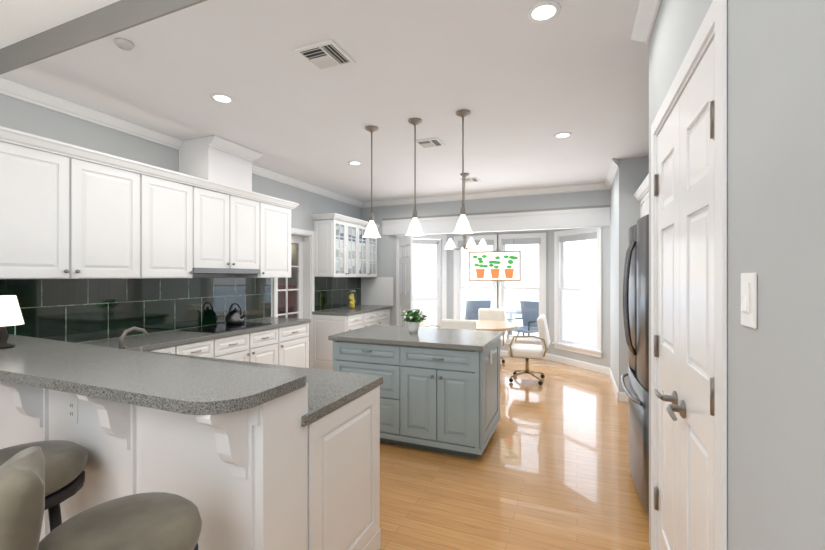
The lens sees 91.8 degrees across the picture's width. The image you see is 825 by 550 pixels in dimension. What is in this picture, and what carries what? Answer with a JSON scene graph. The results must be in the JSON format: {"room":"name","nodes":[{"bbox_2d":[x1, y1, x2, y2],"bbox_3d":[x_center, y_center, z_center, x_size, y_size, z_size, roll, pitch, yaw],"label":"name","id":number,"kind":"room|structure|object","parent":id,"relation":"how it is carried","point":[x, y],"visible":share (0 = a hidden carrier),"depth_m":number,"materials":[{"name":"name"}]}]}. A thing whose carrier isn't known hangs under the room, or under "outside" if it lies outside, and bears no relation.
{"room":"kitchen","nodes":[
{"label":"kitchen","id":0,"kind":"room"},
{"bbox_2d":[278,284,296,317],"bbox_3d":[-2.160,0.800,6.841,0.900,1.300,0.510,0,0,22],"label":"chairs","id":1,"kind":"object","parent":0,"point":[292,295],"visible":0.09,"depth_m":7.08,"materials":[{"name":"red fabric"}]},
{"bbox_2d":[0,0,648,201],"bbox_3d":[-1.214,-1.260,3.029,7.450,0.700,10.080,0,0,22],"label":"ceiling","id":2,"kind":"structure","parent":0,"point":[522,82],"depth_m":2.83,"materials":[{"name":"white paint"}]},
{"bbox_2d":[114,38,133,50],"bbox_3d":[-1.666,-1.335,2.312,0.094,0.030,0.093,0,0,22],"label":"smoke detector","id":3,"kind":"object","parent":2,"relation":"attached to","point":[122,43],"visible":1,"depth_m":2.29,"materials":[{"name":"grey plastic"}]},
{"bbox_2d":[363,126,380,237],"label":"pendant lights","id":4,"kind":"object","parent":2,"relation":"hanging from","point":[371,231],"depth_m":3.62,"materials":[{"name":"white glass"}]},
{"bbox_2d":[294,39,480,182],"bbox_3d":[0.135,-1.343,4.029,0.305,0.014,3.685,0,0,22],"label":"vents","id":5,"kind":"object","parent":2,"relation":"in","point":[326,55],"depth_m":2.47,"materials":[{"name":"white metal"}]},
{"bbox_2d":[406,118,423,235],"label":"pendant lights","id":6,"kind":"object","parent":2,"relation":"hanging from","point":[415,228],"depth_m":3.46,"materials":[{"name":"white glass"}]},
{"bbox_2d":[453,109,472,233],"label":"pendant lights","id":7,"kind":"object","parent":2,"relation":"hanging from","point":[462,226],"depth_m":3.28,"materials":[{"name":"white glass"}]},
{"bbox_2d":[460,173,468,206],"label":"chandelier","id":8,"kind":"object","parent":2,"relation":"hanging from","point":[465,174],"depth_m":5.29,"materials":[{"name":"silver metal"}]},
{"bbox_2d":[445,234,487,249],"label":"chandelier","id":9,"kind":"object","parent":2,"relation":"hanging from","point":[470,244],"depth_m":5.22,"materials":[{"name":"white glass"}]},
{"bbox_2d":[210,1,571,164],"bbox_3d":[-0.343,-1.427,2.604,2.532,0.165,3.923,0,0,22],"label":"recessed light","id":10,"kind":"object","parent":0,"point":[544,11],"depth_m":2.07,"materials":[{"name":"white"}]},
{"bbox_2d":[0,0,824,549],"bbox_3d":[-1.210,-0.050,3.039,7.450,3.000,10.100,0,0,22],"label":"wall","id":11,"kind":"structure","parent":0,"point":[776,48],"depth_m":0.92,"materials":[{"name":"grey paint"}]},
{"bbox_2d":[0,126,390,370],"bbox_3d":[-1.829,0.050,4.418,0.649,2.795,6.160,0,0,22],"label":"kitchen cabinets","id":12,"kind":"object","parent":11,"relation":"attached to","point":[91,253],"visible":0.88,"depth_m":3.62,"materials":[{"name":"white wood"}]},
{"bbox_2d":[225,303,246,324],"bbox_3d":[-1.943,0.412,4.389,0.199,0.227,0.233,0,0,-32],"label":"kettle","id":13,"kind":"object","parent":12,"relation":"on","point":[234,317],"visible":1,"depth_m":4.34,"materials":[{"name":"silver metal"}]},
{"bbox_2d":[348,290,355,307],"bbox_3d":[-0.988,0.378,6.537,0.152,0.315,0.152,0,0,22],"label":"lemon jar","id":14,"kind":"object","parent":12,"relation":"on","point":[351,297],"visible":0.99,"depth_m":6.51,"materials":[{"name":"clear glass"}]},
{"bbox_2d":[278,235,302,318],"bbox_3d":[-1.806,0.426,5.727,0.035,2.040,0.708,0,0,22],"label":"french door","id":15,"kind":"structure","parent":11,"relation":"in","point":[298,240],"depth_m":5.96,"materials":[{"name":"white wood"}]},
{"bbox_2d":[0,0,726,549],"bbox_3d":[-0.276,0.050,2.708,5.170,2.797,9.798,0,0,22],"label":"trim","id":16,"kind":"structure","parent":11,"relation":"attached to","point":[374,290],"depth_m":2.93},
{"bbox_2d":[399,236,439,327],"bbox_3d":[0.012,0.381,7.158,0.624,2.131,1.230,0,0,22],"label":"window","id":17,"kind":"structure","parent":11,"relation":"in","point":[406,298],"depth_m":7.04,"materials":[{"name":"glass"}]},
{"bbox_2d":[454,227,602,357],"bbox_3d":[1.951,0.235,6.957,2.632,1.970,0.582,0,0,38],"label":"bay windows","id":18,"kind":"structure","parent":11,"relation":"in","point":[498,242],"depth_m":6.78,"materials":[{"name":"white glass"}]},
{"bbox_2d":[468,250,520,280],"bbox_3d":[1.478,-0.289,7.248,0.944,0.762,0.018,0,0,22],"label":"art","id":19,"kind":"object","parent":18,"relation":"attached to","point":[482,265],"visible":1,"depth_m":7.24,"materials":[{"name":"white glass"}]},
{"bbox_2d":[654,37,714,549],"bbox_3d":[1.011,0.380,1.536,0.097,2.128,0.924,0,0,22],"label":"pantry doors","id":20,"kind":"structure","parent":11,"relation":"in","point":[684,180],"depth_m":1.44,"materials":[{"name":"white wood"}]},
{"bbox_2d":[741,273,756,328],"bbox_3d":[0.751,0.053,0.899,0.012,0.121,0.076,0,0,22],"label":"light switch","id":21,"kind":"object","parent":11,"relation":"attached to","point":[748,280],"visible":1,"depth_m":0.88,"materials":[{"name":"white plastic"}]},
{"bbox_2d":[380,356,649,549],"bbox_3d":[-1.380,1.475,3.217,9.000,0.050,10.300,0,0,22],"label":"floor","id":22,"kind":"structure","parent":0,"point":[554,473],"depth_m":2.84,"materials":[{"name":"brown wood"}]},
{"bbox_2d":[0,440,87,531],"bbox_3d":[-1.490,0.951,1.465,0.411,1.002,0.473,0,0,22],"label":"bar stool","id":23,"kind":"object","parent":22,"relation":"on","point":[65,461],"visible":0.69,"depth_m":1.50,"materials":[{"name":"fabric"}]},
{"bbox_2d":[0,446,201,549],"bbox_3d":[-0.822,0.951,1.066,0.411,1.002,0.473,0,0,22],"label":"bar stool","id":24,"kind":"object","parent":22,"relation":"on","point":[151,520],"visible":1,"depth_m":1.03,"materials":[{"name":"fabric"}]},
{"bbox_2d":[0,334,382,549],"bbox_3d":[-1.622,0.913,2.172,2.742,1.067,1.065,0,0,22],"label":"breakfast bar","id":25,"kind":"object","parent":22,"relation":"on","point":[268,456],"visible":0.95,"depth_m":1.57,"materials":[{"name":"white wood"}]},
{"bbox_2d":[0,295,23,348],"bbox_3d":[-2.160,0.241,2.110,0.164,0.275,0.162,0,0,22],"label":"lamp","id":26,"kind":"object","parent":25,"relation":"on","point":[10,312],"visible":1,"depth_m":2.09,"materials":[{"name":"white fabric"}]},
{"bbox_2d":[119,327,149,350],"bbox_3d":[-1.743,0.434,2.588,0.268,0.202,0.216,0,0,22],"label":"sink faucet","id":27,"kind":"object","parent":25,"relation":"on","point":[121,339],"visible":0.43,"depth_m":2.57,"materials":[{"name":"silver metal"}]},
{"bbox_2d":[328,325,502,457],"bbox_3d":[0.055,0.992,3.723,1.400,0.911,0.892,0,0,22],"label":"kitchen island","id":28,"kind":"object","parent":22,"relation":"on","point":[440,388],"visible":0.8,"depth_m":3.30,"materials":[{"name":"blue wood"}]},
{"bbox_2d":[401,308,428,332],"bbox_3d":[0.004,0.416,3.780,0.275,0.238,0.287,0,0,22],"label":"potted plant","id":29,"kind":"object","parent":28,"relation":"on","point":[413,322],"visible":1,"depth_m":3.74,"materials":[{"name":"green plant"}]},
{"bbox_2d":[419,310,439,326],"bbox_3d":[0.271,0.998,6.160,0.526,0.901,0.534,0,0,22],"label":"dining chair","id":30,"kind":"object","parent":22,"relation":"on","point":[422,324],"visible":0.06,"depth_m":6.32,"materials":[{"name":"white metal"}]},
{"bbox_2d":[440,319,475,329],"bbox_3d":[0.638,0.998,5.206,0.534,0.901,0.526,0,0,22],"label":"dining chair","id":31,"kind":"object","parent":22,"relation":"on","point":[445,323],"visible":0.08,"depth_m":5.01,"materials":[{"name":"beige fabric"}]},
{"bbox_2d":[478,308,508,367],"bbox_3d":[1.272,0.998,6.562,0.534,0.901,0.526,0,0,22],"label":"dining chair","id":32,"kind":"object","parent":22,"relation":"on","point":[483,313],"visible":0.37,"depth_m":6.66,"materials":[{"name":"beige metal"}]},
{"bbox_2d":[475,320,517,330],"bbox_3d":[0.967,1.077,5.874,1.120,0.745,1.120,0,0,22],"label":"table","id":33,"kind":"object","parent":22,"relation":"on","point":[486,325],"visible":0.26,"depth_m":5.70,"materials":[{"name":"wood"}]},
{"bbox_2d":[508,315,549,384],"bbox_3d":[1.622,0.998,5.540,0.526,0.901,0.534,0,0,22],"label":"dining chair","id":34,"kind":"object","parent":22,"relation":"on","point":[526,351],"visible":1,"depth_m":5.37,"materials":[{"name":"beige metal"}]},
{"bbox_2d":[620,214,648,515],"bbox_3d":[1.850,0.550,2.548,0.917,1.800,0.920,0,0,22],"label":"refrigerator","id":35,"kind":"object","parent":22,"relation":"on","point":[636,266],"visible":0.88,"depth_m":2.48,"materials":[{"name":"metal"}]},
{"bbox_2d":[633,174,648,217],"bbox_3d":[2.277,0.261,3.221,0.832,2.372,2.704,0,0,22],"label":"tall cabinet","id":36,"kind":"object","parent":22,"relation":"on","point":[643,189],"visible":0.06,"depth_m":4.17,"materials":[{"name":"white wood"}]},
{"label":"outside","id":37,"kind":"structure","parent":0,"visible":0},
{"bbox_2d":[413,285,596,344],"bbox_3d":[12.859,1.540,31.269,60.000,0.060,52.380,0,0,22],"label":"ground","id":38,"kind":"structure","parent":37,"point":[579,307],"depth_m":20.48,"materials":[{"name":"white"}]},
{"bbox_2d":[464,300,490,319],"bbox_3d":[1.425,1.013,8.347,0.572,0.994,0.567,0,0,-8],"label":"patio chair","id":39,"kind":"object","parent":38,"relation":"on","point":[472,306],"visible":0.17,"depth_m":8.51,"materials":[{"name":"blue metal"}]},
{"bbox_2d":[505,309,521,334],"bbox_3d":[2.261,1.155,9.180,0.900,0.710,0.900,0,0,22],"label":"patio table","id":40,"kind":"object","parent":38,"relation":"on","point":[508,311],"visible":0.27,"depth_m":9.15,"materials":[{"name":"white"}]},
{"bbox_2d":[507,301,538,335],"bbox_3d":[2.308,1.013,8.092,0.567,0.994,0.572,0,0,-38],"label":"patio chair","id":41,"kind":"object","parent":38,"relation":"on","point":[529,309],"visible":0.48,"depth_m":8.20,"materials":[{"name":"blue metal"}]}
]}

